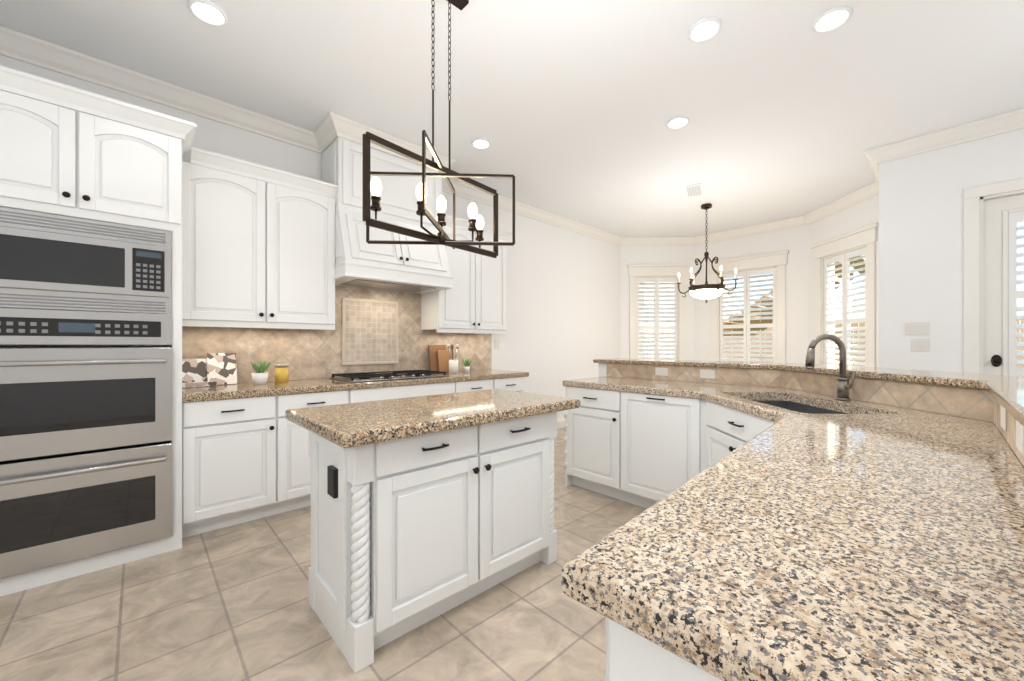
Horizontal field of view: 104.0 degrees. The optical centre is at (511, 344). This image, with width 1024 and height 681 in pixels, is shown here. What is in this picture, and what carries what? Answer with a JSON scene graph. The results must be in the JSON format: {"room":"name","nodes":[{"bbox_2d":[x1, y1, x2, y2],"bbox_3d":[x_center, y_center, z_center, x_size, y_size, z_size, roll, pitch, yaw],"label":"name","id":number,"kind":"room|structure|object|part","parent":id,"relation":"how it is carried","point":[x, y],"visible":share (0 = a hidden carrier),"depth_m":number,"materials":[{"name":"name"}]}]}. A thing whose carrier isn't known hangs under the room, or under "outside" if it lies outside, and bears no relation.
{"room":"kitchen","nodes":[
{"label":"kitchen","id":0,"kind":"room"},
{"bbox_2d":[0,201,175,344],"bbox_3d":[-2.365,-0.332,2.190,0.754,0.665,0.320,0,0,-43],"label":"microwave","id":1,"kind":"object","parent":0,"relation":"attached to","point":[90,331],"depth_m":2.10,"materials":[{"name":"silver metal"}]},
{"bbox_2d":[0,345,175,464],"bbox_3d":[-2.360,0.285,2.185,0.754,0.540,0.335,0,0,-43],"label":"oven","id":2,"kind":"object","parent":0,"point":[56,400],"depth_m":2.08,"materials":[{"name":"silver metal"}]},
{"bbox_2d":[0,55,619,419],"bbox_3d":[-1.213,-0.315,4.160,8.300,3.290,0.160,0,0,-43],"label":"wall","id":3,"kind":"structure","parent":0,"point":[563,304],"depth_m":5.51,"materials":[{"name":"white paint"}]},
{"bbox_2d":[0,65,183,248],"bbox_3d":[-2.509,-0.994,2.345,0.836,0.648,0.722,0,0,-43],"label":"upper cabinet","id":4,"kind":"object","parent":3,"relation":"attached to","point":[71,149],"depth_m":2.10,"materials":[{"name":"white wood"}]},
{"bbox_3d":[-2.460,-1.272,2.118,1.210,0.093,0.407,0,0,-43],"label":"crown","id":5,"kind":"part","parent":4,"relation":"part of","materials":[{"name":"white wood"}]},
{"bbox_2d":[182,148,337,327],"bbox_3d":[-1.956,-0.740,3.117,1.010,1.156,0.347,0,0,-43],"label":"upper cabinet","id":6,"kind":"object","parent":3,"relation":"attached to","point":[304,279],"depth_m":2.95,"materials":[{"name":"white wood"}]},
{"bbox_3d":[-1.806,-1.272,3.004,0.944,0.093,0.062,0,0,-43],"label":"crown","id":7,"kind":"part","parent":6,"relation":"part of","materials":[{"name":"white wood"}]},
{"bbox_2d":[182,279,499,386],"bbox_3d":[-1.295,-0.145,3.956,3.118,0.889,0.024,0,0,-43],"label":"backsplash","id":8,"kind":"structure","parent":3,"relation":"attached to","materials":[{"name":"tile"}]},
{"bbox_2d":[322,136,445,221],"bbox_3d":[-1.198,-1.484,3.769,1.012,0.708,0.427,0,0,-43],"label":"upper cabinet","id":9,"kind":"object","parent":3,"relation":"attached to","point":[342,161],"depth_m":3.52,"materials":[{"name":"white wood"}]},
{"bbox_2d":[320,136,453,293],"bbox_3d":[-1.136,-1.189,3.711,1.032,1.298,0.595,0,0,-43],"label":"hood","id":10,"kind":"object","parent":9,"relation":"attached to","point":[356,264],"depth_m":3.49,"materials":[{"name":"white wood"}]},
{"bbox_2d":[418,216,509,331],"bbox_3d":[-0.515,-0.740,4.460,0.930,1.156,0.347,0,0,-43],"label":"upper cabinet","id":11,"kind":"object","parent":3,"relation":"attached to","point":[474,299],"depth_m":4.29,"materials":[{"name":"white wood"}]},
{"bbox_3d":[-0.478,-1.272,4.466,0.992,0.093,0.389,0,0,-43],"label":"crown","id":12,"kind":"part","parent":11,"relation":"part of","materials":[{"name":"white wood"}]},
{"bbox_2d":[0,26,1023,245],"bbox_3d":[1.554,-1.776,1.851,9.198,0.123,6.988,0,0,-43],"label":"crown molding","id":13,"kind":"structure","parent":3,"relation":"attached to","point":[321,138],"depth_m":3.33,"materials":[{"name":"white paint"}]},
{"bbox_2d":[557,418,564,428],"bbox_3d":[2.464,1.145,4.805,3.838,0.130,3.908,0,0,-43],"label":"baseboard","id":14,"kind":"structure","parent":3,"relation":"attached to","point":[560,423],"depth_m":5.82,"materials":[{"name":"white paint"}]},
{"bbox_2d":[0,428,646,680],"bbox_3d":[1.554,1.270,1.853,9.200,0.120,6.990,0,0,-43],"label":"floor","id":15,"kind":"structure","parent":0,"point":[229,603],"depth_m":1.74,"materials":[{"name":"tile"}]},
{"bbox_2d":[0,445,175,596],"bbox_3d":[-2.360,0.890,2.185,0.754,0.640,0.335,0,0,-43],"label":"oven","id":16,"kind":"object","parent":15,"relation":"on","point":[61,518],"depth_m":2.08,"materials":[{"name":"silver metal"}]},
{"bbox_2d":[182,396,289,537],"bbox_3d":[-2.015,0.772,2.860,0.574,0.875,0.642,0,0,-43],"label":"base cabinet","id":17,"kind":"object","parent":15,"relation":"on","point":[236,453],"depth_m":2.62,"materials":[{"name":"white wood"}]},
{"bbox_2d":[182,368,528,403],"bbox_3d":[-1.126,0.326,3.676,2.983,0.052,0.662,0,0,-43],"label":"countertop","id":18,"kind":"structure","parent":17,"relation":"on","point":[190,395],"depth_m":3.14,"materials":[{"name":"beige stone"}]},
{"bbox_2d":[182,353,236,387],"bbox_3d":[-2.224,0.180,2.942,0.340,0.235,0.157,0,0,-43],"label":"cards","id":19,"kind":"object","parent":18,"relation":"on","point":[214,369],"visible":0.81,"depth_m":2.97,"materials":[{"name":"multicoloured paper"}]},
{"bbox_2d":[251,361,270,383],"bbox_3d":[-1.939,0.210,3.082,0.128,0.178,0.135,0,0,-43],"label":"plant pot","id":20,"kind":"object","parent":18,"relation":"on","point":[260,376],"visible":1,"depth_m":3.04,"materials":[{"name":"white ceramic"}]},
{"bbox_2d":[275,364,288,382],"bbox_3d":[-1.855,0.226,3.220,0.100,0.146,0.100,0,0,-43],"label":"pasta jar","id":21,"kind":"object","parent":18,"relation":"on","point":[281,373],"visible":1,"depth_m":3.18,"materials":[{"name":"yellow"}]},
{"bbox_2d":[329,369,448,382],"bbox_3d":[-1.116,0.278,3.690,0.910,0.042,0.520,0,0,-43],"label":"cooktop","id":22,"kind":"object","parent":18,"relation":"in","point":[405,374],"depth_m":3.53,"materials":[{"name":"black metal"}]},
{"bbox_2d":[428,345,451,371],"bbox_3d":[-0.769,0.147,4.344,0.280,0.298,0.102,0,0,-43],"label":"cutting boards","id":23,"kind":"object","parent":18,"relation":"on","point":[439,357],"visible":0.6,"depth_m":4.31,"materials":[{"name":"brown wood"}]},
{"bbox_2d":[447,344,458,372],"bbox_3d":[-0.627,0.146,4.300,0.137,0.306,0.112,0,0,-43],"label":"utensil crock","id":24,"kind":"object","parent":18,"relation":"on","point":[453,365],"visible":1,"depth_m":4.26,"materials":[{"name":"white ceramic"}]},
{"bbox_2d":[462,358,471,371],"bbox_3d":[-0.499,0.222,4.444,0.121,0.154,0.131,0,0,-43],"label":"plant","id":25,"kind":"object","parent":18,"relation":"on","point":[466,362],"visible":1,"depth_m":4.42,"materials":[{"name":"green plant"}]},
{"bbox_2d":[290,392,361,510],"bbox_3d":[-1.669,0.772,3.183,0.628,0.875,0.642,0,0,-43],"label":"base cabinet","id":26,"kind":"object","parent":15,"relation":"on","point":[300,460],"depth_m":2.90,"materials":[{"name":"white wood"}]},
{"bbox_2d":[362,384,461,401],"bbox_3d":[-1.121,0.772,3.694,1.128,0.875,0.642,0,0,-43],"label":"base cabinet","id":27,"kind":"object","parent":15,"relation":"on","point":[368,394],"depth_m":3.47,"materials":[{"name":"white wood"}]},
{"bbox_2d":[309,413,556,672],"bbox_3d":[-0.332,0.778,2.040,1.168,0.865,0.603,0,0,-43],"label":"kitchen island","id":28,"kind":"object","parent":15,"relation":"on","point":[424,509],"depth_m":1.70,"materials":[{"name":"white wood"}]},
{"bbox_2d":[285,389,580,448],"bbox_3d":[-0.339,0.326,2.050,1.300,0.052,0.720,0,0,-43],"label":"island countertop","id":29,"kind":"structure","parent":28,"relation":"on","point":[358,425],"depth_m":1.78,"materials":[{"name":"beige stone"}]},
{"bbox_2d":[462,380,501,391],"bbox_3d":[-0.579,0.772,4.199,0.608,0.875,0.642,0,0,-43],"label":"base cabinet","id":30,"kind":"object","parent":15,"relation":"on","point":[467,385],"depth_m":4.00,"materials":[{"name":"white wood"}]},
{"bbox_2d":[502,376,527,391],"bbox_3d":[-0.255,0.772,4.501,0.534,0.875,0.642,0,0,-43],"label":"base cabinet","id":31,"kind":"object","parent":15,"relation":"on","point":[518,384],"depth_m":4.34,"materials":[{"name":"white wood"}]},
{"bbox_2d":[593,514,1023,680],"bbox_3d":[0.544,0.693,0.574,0.572,1.034,0.657,0,0,-43],"label":"kitchen counter","id":32,"kind":"object","parent":15,"relation":"on","point":[899,641],"depth_m":0.46,"materials":[{"name":"white stone"}]},
{"bbox_2d":[562,358,1023,641],"bbox_3d":[0.889,0.157,2.053,3.320,0.035,2.890,0,0,-43],"label":"countertop","id":33,"kind":"structure","parent":32,"relation":"on","point":[910,488],"depth_m":1.09,"materials":[{"name":"beige stone"}]},
{"bbox_2d":[805,334,854,400],"bbox_3d":[1.721,0.120,2.160,0.230,0.359,0.114,0,0,2],"label":"faucet","id":34,"kind":"object","parent":33,"relation":"on","point":[843,386],"visible":1,"depth_m":2.17,"materials":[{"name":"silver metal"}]},
{"bbox_2d":[334,200,453,279],"bbox_3d":[-1.022,-0.900,3.588,1.014,0.460,0.218,0,0,-43],"label":"upper cabinet","id":35,"kind":"object","parent":0,"relation":"attached to","point":[351,248],"depth_m":3.47,"materials":[{"name":"white wood"}]},
{"bbox_2d":[0,0,1023,236],"bbox_3d":[1.554,-1.900,1.853,9.200,0.120,6.990,0,0,-43],"label":"ceiling","id":36,"kind":"structure","parent":0,"point":[569,109],"depth_m":2.77,"materials":[{"name":"white paint"}]},
{"bbox_2d":[188,0,227,25],"bbox_3d":[-1.678,-1.836,2.209,0.177,0.024,0.177,0,0,-43],"label":"recessed light","id":37,"kind":"object","parent":36,"relation":"in","point":[208,12],"visible":1,"depth_m":2.21,"materials":[{"name":"white paint"}]},
{"bbox_2d":[363,0,514,257],"bbox_3d":[-0.360,-1.176,2.043,0.863,1.326,0.491,0,0,-43],"label":"pendant light","id":38,"kind":"object","parent":36,"relation":"hanging from","point":[374,186],"visible":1,"depth_m":2.02,"materials":[{"name":"brown metal"}]},
{"bbox_2d":[471,138,490,148],"bbox_3d":[-0.283,-1.836,3.647,0.177,0.024,0.177,0,0,-43],"label":"recessed light","id":39,"kind":"object","parent":36,"relation":"in","point":[480,143],"visible":1,"depth_m":3.64,"materials":[{"name":"white paint"}]},
{"bbox_2d":[666,116,688,128],"bbox_3d":[1.367,-1.836,3.299,0.177,0.024,0.177,0,0,-43],"label":"recessed light","id":40,"kind":"object","parent":36,"relation":"in","point":[677,122],"visible":0.96,"depth_m":3.30,"materials":[{"name":"white paint"}]},
{"bbox_2d":[685,183,702,196],"bbox_3d":[2.161,-1.831,4.750,0.180,0.015,0.380,0,0,27],"label":"ceiling vent","id":41,"kind":"object","parent":36,"relation":"in","point":[693,190],"visible":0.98,"depth_m":4.73,"materials":[{"name":"white metal"}]},
{"bbox_2d":[688,17,721,41],"bbox_3d":[1.121,-1.836,2.331,0.177,0.024,0.177,0,0,-43],"label":"recessed light","id":42,"kind":"object","parent":36,"relation":"in","point":[704,29],"visible":1,"depth_m":2.33,"materials":[{"name":"white paint"}]},
{"bbox_2d":[676,203,738,302],"bbox_3d":[2.554,-1.193,5.253,0.728,1.289,0.697,0,0,-43],"label":"chandelier","id":43,"kind":"object","parent":36,"relation":"hanging from","point":[706,291],"visible":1,"depth_m":5.14,"materials":[{"name":"brown metal"}]},
{"bbox_2d":[812,6,851,32],"bbox_3d":[1.805,-1.836,2.258,0.177,0.024,0.177,0,0,-43],"label":"recessed light","id":44,"kind":"object","parent":36,"relation":"in","point":[832,19],"visible":1,"depth_m":2.25,"materials":[{"name":"white paint"}]},
{"bbox_2d":[620,245,694,359],"bbox_3d":[2.515,-0.315,6.990,1.413,3.290,0.160,0,0,2],"label":"wall","id":45,"kind":"structure","parent":0,"point":[683,254],"depth_m":6.91,"materials":[{"name":"white paint"}]},
{"bbox_2d":[636,277,677,359],"bbox_3d":[2.513,-0.300,6.936,0.696,1.740,0.081,0,0,2],"label":"shutter","id":46,"kind":"object","parent":45,"relation":"attached to","point":[656,280],"depth_m":6.93,"materials":[{"name":"white wood"}]},
{"bbox_2d":[627,264,688,359],"bbox_3d":[2.514,-0.320,6.960,1.040,2.140,0.220,0,0,2],"label":"window bay","id":47,"kind":"object","parent":45,"relation":"in","point":[656,274],"visible":0.67,"depth_m":6.92,"materials":[{"name":"white paint"}]},
{"bbox_2d":[695,225,807,362],"bbox_3d":[3.749,-0.315,6.361,0.160,3.290,1.730,0,0,-43],"label":"wall","id":48,"kind":"structure","parent":0,"point":[794,241],"depth_m":5.91,"materials":[{"name":"white paint"}]},
{"bbox_2d":[707,250,788,362],"bbox_3d":[3.727,-0.320,6.340,0.220,2.140,1.140,0,0,-43],"label":"window","id":49,"kind":"structure","parent":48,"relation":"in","point":[748,268],"depth_m":6.28,"materials":[{"name":"white paint"}]},
{"bbox_2d":[719,267,776,362],"bbox_3d":[3.710,-0.300,6.324,0.081,1.740,0.796,0,0,-43],"label":"shutter","id":50,"kind":"object","parent":48,"relation":"attached to","point":[745,274],"depth_m":6.30,"materials":[{"name":"white wood"}]},
{"bbox_2d":[808,195,878,366],"bbox_3d":[4.291,-0.315,5.086,0.160,3.290,1.413,0,0,2],"label":"wall","id":51,"kind":"structure","parent":0,"point":[857,216],"depth_m":5.10,"materials":[{"name":"white paint"}]},
{"bbox_2d":[810,223,878,366],"bbox_3d":[4.261,-0.320,5.087,0.220,2.140,1.040,0,0,2],"label":"window","id":52,"kind":"structure","parent":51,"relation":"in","point":[843,249],"depth_m":5.05,"materials":[{"name":"white paint"}]},
{"bbox_2d":[824,246,870,366],"bbox_3d":[4.237,-0.300,5.088,0.081,1.740,0.696,0,0,2],"label":"shutter","id":53,"kind":"object","parent":51,"relation":"attached to","point":[844,256],"depth_m":5.06,"materials":[{"name":"white wood"}]},
{"bbox_2d":[879,128,1023,372],"bbox_3d":[4.758,-0.315,2.522,0.160,3.290,3.600,0,0,-43],"label":"wall","id":54,"kind":"structure","parent":0,"point":[920,237],"depth_m":3.54,"materials":[{"name":"white paint"}]},
{"bbox_2d":[904,322,928,334],"bbox_3d":[3.639,-0.147,3.598,0.008,0.115,0.160,0,0,-43],"label":"switch plate","id":55,"kind":"object","parent":54,"relation":"attached to","point":[916,328],"visible":1,"depth_m":3.60,"materials":[{"name":"white plastic"}]},
{"bbox_2d":[911,338,928,350],"bbox_3d":[3.654,-0.003,3.582,0.008,0.115,0.115,0,0,-43],"label":"switch plate","id":56,"kind":"object","parent":54,"relation":"attached to","point":[919,344],"visible":1,"depth_m":3.58,"materials":[{"name":"white plastic"}]},
{"bbox_2d":[963,178,1023,373],"bbox_3d":[4.256,-0.055,3.046,0.180,2.530,1.090,0,0,-43],"label":"door frame","id":57,"kind":"structure","parent":54,"relation":"attached to","point":[974,198],"depth_m":3.34,"materials":[{"name":"white paint"}]},
{"bbox_2d":[983,194,1023,376],"bbox_3d":[4.228,-0.004,3.028,0.117,2.408,0.878,0,0,-43],"label":"patio door","id":58,"kind":"structure","parent":54,"relation":"in","point":[1003,217],"depth_m":3.27,"materials":[{"name":"white paint"}]},
{"label":"outside","id":59,"kind":"structure","parent":0,"visible":0},
{"bbox_3d":[5.169,1.460,6.187,32.000,0.200,26.000,0,0,-43],"label":"ground","id":60,"kind":"structure","parent":59,"visible":0},
{"bbox_2d":[639,282,733,356],"bbox_3d":[4.483,-1.115,13.888,6.900,4.950,3.800,0,0,-43],"label":"house","id":61,"kind":"structure","parent":60,"relation":"on","point":[661,324],"depth_m":10.91,"materials":[{"name":"beige"}]},
{"bbox_2d":[723,256,864,335],"bbox_3d":[6.450,-0.527,8.479,3.000,3.774,3.536,0,0,-43],"label":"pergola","id":62,"kind":"object","parent":60,"relation":"on","point":[771,320],"visible":0.04,"depth_m":8.74,"materials":[{"name":"brown wood"}]},
{"bbox_2d":[723,320,1023,366],"bbox_3d":[7.716,0.395,8.214,13.490,1.930,19.490,0,0,-43],"label":"fence","id":63,"kind":"object","parent":60,"relation":"on","point":[1018,331],"depth_m":9.87,"materials":[{"name":"beige wood"}]}
]}

